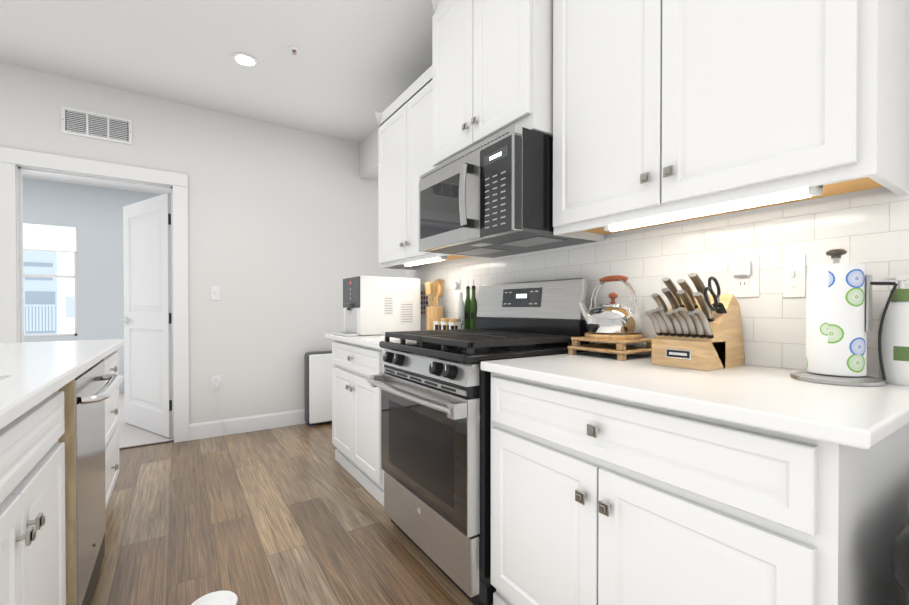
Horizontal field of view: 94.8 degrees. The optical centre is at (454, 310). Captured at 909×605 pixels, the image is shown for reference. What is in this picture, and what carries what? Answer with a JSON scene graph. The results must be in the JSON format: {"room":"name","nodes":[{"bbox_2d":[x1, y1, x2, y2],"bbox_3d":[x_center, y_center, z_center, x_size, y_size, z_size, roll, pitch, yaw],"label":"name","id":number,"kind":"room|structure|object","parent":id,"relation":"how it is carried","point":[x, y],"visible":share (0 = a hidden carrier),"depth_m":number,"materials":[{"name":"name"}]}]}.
{"room":"kitchen","nodes":[
{"label":"kitchen","id":0,"kind":"room"},
{"bbox_2d":[23,178,159,392],"bbox_3d":[-5.077,-0.327,4.872,5.400,2.780,0.120,0,1,-34],"label":"wall","id":1,"kind":"structure","parent":0,"point":[93,215],"depth_m":5.19,"materials":[{"name":"white paint"}]},
{"bbox_2d":[23,223,76,336],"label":"window","id":2,"kind":"structure","parent":1,"relation":"in","point":[51,239],"depth_m":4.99,"materials":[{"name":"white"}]},
{"bbox_2d":[22,170,170,194],"bbox_3d":[-4.332,-1.560,3.736,5.400,0.055,2.580,0,1,-34],"label":"ceiling","id":3,"kind":"structure","parent":0,"point":[83,181],"depth_m":5.02,"materials":[{"name":"white paint"}]},
{"bbox_2d":[117,393,171,447],"bbox_3d":[-3.765,1.094,4.532,7.200,0.064,3.415,0,1,-34],"label":"floor","id":4,"kind":"structure","parent":0,"point":[131,435],"depth_m":3.62,"materials":[{"name":"white tile"}]},
{"bbox_2d":[0,62,405,423],"bbox_3d":[-2.836,-0.312,3.117,7.200,2.780,0.120,0,1,-34],"label":"wall","id":5,"kind":"structure","parent":0,"point":[282,232],"depth_m":3.69,"materials":[{"name":"white paint"}]},
{"bbox_2d":[0,147,188,442],"bbox_3d":[-2.700,-0.023,3.204,1.110,2.200,0.150,0,1,-34],"label":"door frame","id":6,"kind":"structure","parent":5,"relation":"attached to","point":[14,163],"depth_m":3.13,"materials":[{"name":"white wood"}]},
{"bbox_2d":[61,106,131,144],"bbox_3d":[-2.677,-1.389,3.136,0.408,0.195,0.009,0,1,-34],"label":"air vent","id":7,"kind":"object","parent":5,"relation":"in","point":[79,122],"visible":1,"depth_m":3.13,"materials":[{"name":"white metal"}]},
{"bbox_2d":[120,193,171,437],"bbox_3d":[-2.756,0.038,3.736,0.427,2.045,0.823,0,1,-34],"label":"door","id":8,"kind":"structure","parent":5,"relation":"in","point":[147,320],"depth_m":3.69,"materials":[{"name":"white wood"}]},
{"bbox_2d":[211,286,219,299],"bbox_3d":[-2.039,-0.153,3.566,0.072,0.120,0.014,0,1,-34],"label":"light switch","id":9,"kind":"object","parent":5,"relation":"attached to","point":[215,292],"visible":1,"depth_m":3.56,"materials":[{"name":"white plastic"}]},
{"bbox_2d":[211,375,220,389],"bbox_3d":[-2.033,0.610,3.563,0.072,0.120,0.036,0,1,-34],"label":"outlet","id":10,"kind":"object","parent":5,"relation":"attached to","point":[215,380],"visible":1,"depth_m":3.57,"materials":[{"name":"white plastic"}]},
{"bbox_2d":[189,409,305,440],"bbox_3d":[-3.385,1.014,2.685,5.795,0.135,0.014,0,1,-34],"label":"baseboard","id":11,"kind":"structure","parent":5,"relation":"attached to","point":[208,429],"depth_m":3.69,"materials":[{"name":"white wood"}]},
{"bbox_2d":[0,0,433,142],"bbox_3d":[-1.740,-1.738,1.450,7.200,0.100,10.750,0,1,-34],"label":"ceiling","id":12,"kind":"structure","parent":0,"point":[348,69],"depth_m":2.73,"materials":[{"name":"white paint"}]},
{"bbox_2d":[232,53,257,66],"bbox_3d":[-1.416,-1.695,2.824,0.160,0.009,0.160,0,1,-34],"label":"recessed light","id":13,"kind":"object","parent":12,"relation":"in","point":[245,59],"visible":1,"depth_m":2.82,"materials":[{"name":"white plastic"}]},
{"bbox_2d":[289,46,299,54],"bbox_3d":[-1.040,-1.682,2.711,0.066,0.034,0.066,0,1,-34],"label":"sprinkler","id":14,"kind":"object","parent":12,"relation":"attached to","point":[294,50],"visible":0.98,"depth_m":2.70,"materials":[{"name":"white metal"}]},
{"bbox_2d":[90,422,492,604],"bbox_3d":[-0.797,1.134,0.051,7.200,0.060,7.335,0,1,-34],"label":"floor","id":15,"kind":"structure","parent":0,"point":[292,515],"depth_m":2.05,"materials":[{"name":"brown wood"}]},
{"bbox_2d":[0,343,124,604],"bbox_3d":[-1.266,0.661,0.375,1.322,0.881,4.340,0,1,-34],"label":"kitchen island","id":16,"kind":"object","parent":15,"relation":"on","point":[59,437],"depth_m":1.24,"materials":[{"name":"wood"}]},
{"bbox_2d":[0,339,123,422],"bbox_3d":[-1.312,0.208,0.341,1.272,0.042,4.400,0,1,-34],"label":"island countertop","id":17,"kind":"structure","parent":16,"relation":"on","point":[28,371],"depth_m":1.38,"materials":[{"name":"white stone"}]},
{"bbox_2d":[119,440,173,449],"bbox_3d":[-2.689,1.073,3.197,0.900,0.009,0.030,0,1,-34],"label":"trim","id":18,"kind":"structure","parent":15,"relation":"on","point":[146,444],"depth_m":3.34,"materials":[{"name":"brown metal"}]},
{"bbox_2d":[191,591,237,604],"bbox_3d":[-0.871,1.075,1.501,0.164,0.034,0.164,0,1,-34],"label":"pet bowl","id":19,"kind":"object","parent":15,"relation":"on","point":[222,598],"visible":1,"depth_m":1.55,"materials":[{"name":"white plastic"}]},
{"bbox_2d":[216,385,303,433],"bbox_3d":[-1.698,0.848,3.764,0.782,0.445,0.039,0,1,-34],"label":"cable","id":20,"kind":"object","parent":15,"relation":"on","point":[249,431],"visible":0.9,"depth_m":3.65,"materials":[{"name":"white plastic"}]},
{"bbox_2d":[304,351,332,426],"bbox_3d":[-1.208,0.729,4.006,0.420,0.683,0.170,0,1,-34],"label":"air purifier","id":21,"kind":"object","parent":15,"relation":"on","point":[318,365],"visible":0.56,"depth_m":3.88,"materials":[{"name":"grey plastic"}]},
{"bbox_2d":[332,341,383,506],"bbox_3d":[-0.373,0.639,2.810,0.650,0.882,0.895,0,1,-34],"label":"base cabinet","id":22,"kind":"object","parent":15,"relation":"on","point":[356,405],"depth_m":2.56,"materials":[{"name":"white wood"}]},
{"bbox_2d":[325,333,399,348],"bbox_3d":[-0.360,0.183,2.763,0.675,0.032,1.101,0,1,-34],"label":"countertop","id":23,"kind":"structure","parent":22,"relation":"on","point":[370,342],"depth_m":2.55,"materials":[{"name":"white stone"}]},
{"bbox_2d":[333,276,420,336],"bbox_3d":[-0.555,-0.035,2.991,0.541,0.400,0.335,0,1,-34],"label":"ice maker","id":24,"kind":"object","parent":23,"relation":"on","point":[374,305],"visible":1,"depth_m":2.86,"materials":[{"name":"white plastic"}]},
{"bbox_2d":[425,279,443,329],"bbox_3d":[-0.129,-0.028,2.887,0.140,0.388,0.126,0,1,-34],"label":"utensil crock","id":25,"kind":"object","parent":23,"relation":"on","point":[434,289],"visible":0.81,"depth_m":2.85,"materials":[{"name":"brown wood"}]},
{"bbox_2d":[433,318,436,329],"bbox_3d":[-0.102,0.104,2.668,0.066,0.126,0.066,0,1,-40],"label":"canister","id":26,"kind":"object","parent":23,"relation":"on","point":[435,319],"depth_m":2.64,"materials":[{"name":"clear glass"}]},
{"bbox_2d":[437,318,443,329],"bbox_3d":[-0.050,0.105,2.591,0.066,0.126,0.066,0,1,-40],"label":"canister","id":27,"kind":"object","parent":23,"relation":"on","point":[440,321],"depth_m":2.63,"materials":[{"name":"clear glass"}]},
{"bbox_2d":[456,292,463,328],"bbox_3d":[0.036,0.026,2.601,0.052,0.285,0.053,0,1,-34],"label":"spray bottle","id":28,"kind":"object","parent":23,"relation":"on","point":[460,309],"visible":0.65,"depth_m":2.58,"materials":[{"name":"white plastic"}]},
{"bbox_2d":[464,287,466,328],"bbox_3d":[0.085,-0.014,2.638,0.046,0.363,0.048,0,1,21],"label":"oil bottle","id":29,"kind":"object","parent":23,"relation":"on","point":[465,306],"depth_m":2.62,"materials":[{"name":"green glass"}]},
{"bbox_2d":[467,279,476,328],"bbox_3d":[0.117,-0.013,2.577,0.046,0.363,0.048,0,1,21],"label":"oil bottle","id":30,"kind":"object","parent":23,"relation":"on","point":[470,311],"depth_m":2.57,"materials":[{"name":"green glass"}]},
{"bbox_2d":[367,278,589,604],"bbox_3d":[0.074,0.471,1.930,0.745,1.234,0.753,0,1,-34],"label":"stove","id":31,"kind":"object","parent":15,"relation":"on","point":[434,386],"visible":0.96,"depth_m":1.70,"materials":[{"name":"silver metal"}]},
{"bbox_2d":[491,373,908,604],"bbox_3d":[0.644,0.652,1.273,0.650,0.882,0.945,0,1,-34],"label":"base cabinet","id":32,"kind":"object","parent":15,"relation":"on","point":[635,479],"depth_m":0.94,"materials":[{"name":"white wood"}]},
{"bbox_2d":[480,352,908,452],"bbox_3d":[0.645,0.196,1.245,0.675,0.032,0.998,0,1,-34],"label":"countertop","id":33,"kind":"structure","parent":32,"relation":"on","point":[859,419],"depth_m":0.93,"materials":[{"name":"white stone"}]},
{"bbox_2d":[567,332,651,360],"bbox_3d":[0.625,0.132,1.652,0.242,0.088,0.262,0,1,-34],"label":"trivet","id":34,"kind":"object","parent":33,"relation":"on","point":[620,348],"visible":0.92,"depth_m":1.57,"materials":[{"name":"wood"}]},
{"bbox_2d":[579,275,641,334],"bbox_3d":[0.611,-0.026,1.678,0.212,0.229,0.272,0,1,-34],"label":"kettle","id":35,"kind":"object","parent":34,"relation":"on","point":[612,317],"visible":1,"depth_m":1.58,"materials":[{"name":"silver metal"}]},
{"bbox_2d":[645,273,744,370],"bbox_3d":[0.784,0.030,1.366,0.297,0.298,0.187,0,1,-34],"label":"knife block","id":36,"kind":"object","parent":33,"relation":"on","point":[700,329],"visible":1,"depth_m":1.31,"materials":[{"name":"brown wood"}]},
{"bbox_2d":[790,249,897,386],"bbox_3d":[0.998,0.010,1.079,0.184,0.342,0.205,0,1,-34],"label":"paper towel holder","id":37,"kind":"object","parent":33,"relation":"on","point":[859,381],"visible":0.77,"depth_m":1.03,"materials":[{"name":"silver metal"}]},
{"bbox_2d":[806,263,867,376],"bbox_3d":[0.996,0.021,1.090,0.127,0.280,0.117,0,1,-34],"label":"paper towel roll","id":38,"kind":"object","parent":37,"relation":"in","point":[836,338],"visible":0.98,"depth_m":1.04,"materials":[{"name":"white paper"}]},
{"bbox_2d":[879,275,908,385],"bbox_3d":[1.113,0.046,1.042,0.065,0.270,0.077,0,1,-34],"label":"lotion bottle","id":39,"kind":"object","parent":33,"relation":"on","point":[895,343],"visible":0.92,"depth_m":1.03,"materials":[{"name":"white plastic"}]},
{"bbox_2d":[893,522,908,604],"bbox_3d":[1.027,0.726,0.665,0.515,0.745,0.390,0,1,-34],"label":"trash can","id":40,"kind":"object","parent":15,"relation":"on","point":[901,557],"visible":1,"depth_m":0.68,"materials":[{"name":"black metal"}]},
{"bbox_2d":[359,126,891,351],"bbox_3d":[1.101,-0.296,1.274,0.140,2.780,7.300,0,1,-34],"label":"wall","id":41,"kind":"structure","parent":0,"point":[368,156],"depth_m":1.63,"materials":[{"name":"white paint"}]},
{"bbox_2d":[375,70,476,267],"bbox_3d":[-0.178,-0.905,2.803,0.320,1.112,0.981,0,1,-34],"label":"upper cabinet","id":42,"kind":"object","parent":41,"relation":"attached to","point":[402,130],"depth_m":2.78,"materials":[{"name":"white wood"}]},
{"bbox_2d":[427,0,550,171],"bbox_3d":[0.261,-1.211,2.043,0.425,0.932,0.758,0,1,-34],"label":"upper cabinet","id":43,"kind":"object","parent":41,"relation":"attached to","point":[489,73],"depth_m":1.86,"materials":[{"name":"white wood"}]},
{"bbox_2d":[419,125,597,257],"bbox_3d":[0.200,-0.508,2.008,0.571,0.401,0.749,0,1,-34],"label":"microwave","id":44,"kind":"object","parent":43,"relation":"attached to","point":[491,197],"visible":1,"depth_m":1.74,"materials":[{"name":"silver metal"}]},
{"bbox_2d":[406,192,908,377],"bbox_3d":[0.618,-0.068,1.907,0.008,0.503,3.685,0,1,-34],"label":"tile backsplash","id":45,"kind":"structure","parent":41,"relation":"attached to","point":[872,232],"depth_m":1.37,"materials":[{"name":"white tile"}]},
{"bbox_2d":[421,285,429,315],"bbox_3d":[-0.235,-0.081,3.176,0.012,0.236,0.170,0,1,-34],"label":"pot holder","id":46,"kind":"object","parent":45,"relation":"attached to","point":[425,302],"visible":0.56,"depth_m":3.15,"materials":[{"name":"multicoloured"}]},
{"bbox_2d":[452,279,459,296],"bbox_3d":[0.006,-0.153,2.792,0.034,0.120,0.072,0,1,-34],"label":"outlet","id":47,"kind":"object","parent":45,"relation":"attached to","point":[456,285],"visible":0.96,"depth_m":2.78,"materials":[{"name":"white plastic"}]},
{"bbox_2d":[728,254,759,297],"bbox_3d":[0.946,-0.114,1.375,0.031,0.139,0.091,0,1,-34],"label":"outlet","id":48,"kind":"object","parent":45,"relation":"attached to","point":[743,275],"visible":0.94,"depth_m":1.37,"materials":[{"name":"white plastic"}]},
{"bbox_2d":[543,0,908,239],"bbox_3d":[0.773,-1.002,1.365,0.320,1.339,0.933,0,1,-34],"label":"upper cabinet","id":49,"kind":"object","parent":41,"relation":"attached to","point":[646,113],"depth_m":1.16,"materials":[{"name":"white wood"}]},
{"bbox_2d":[783,254,805,297],"bbox_3d":[1.027,-0.105,1.266,0.016,0.131,0.057,0,1,-34],"label":"light switch","id":50,"kind":"object","parent":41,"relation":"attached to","point":[794,276],"visible":1,"depth_m":1.26,"materials":[{"name":"white plastic"}]}
]}

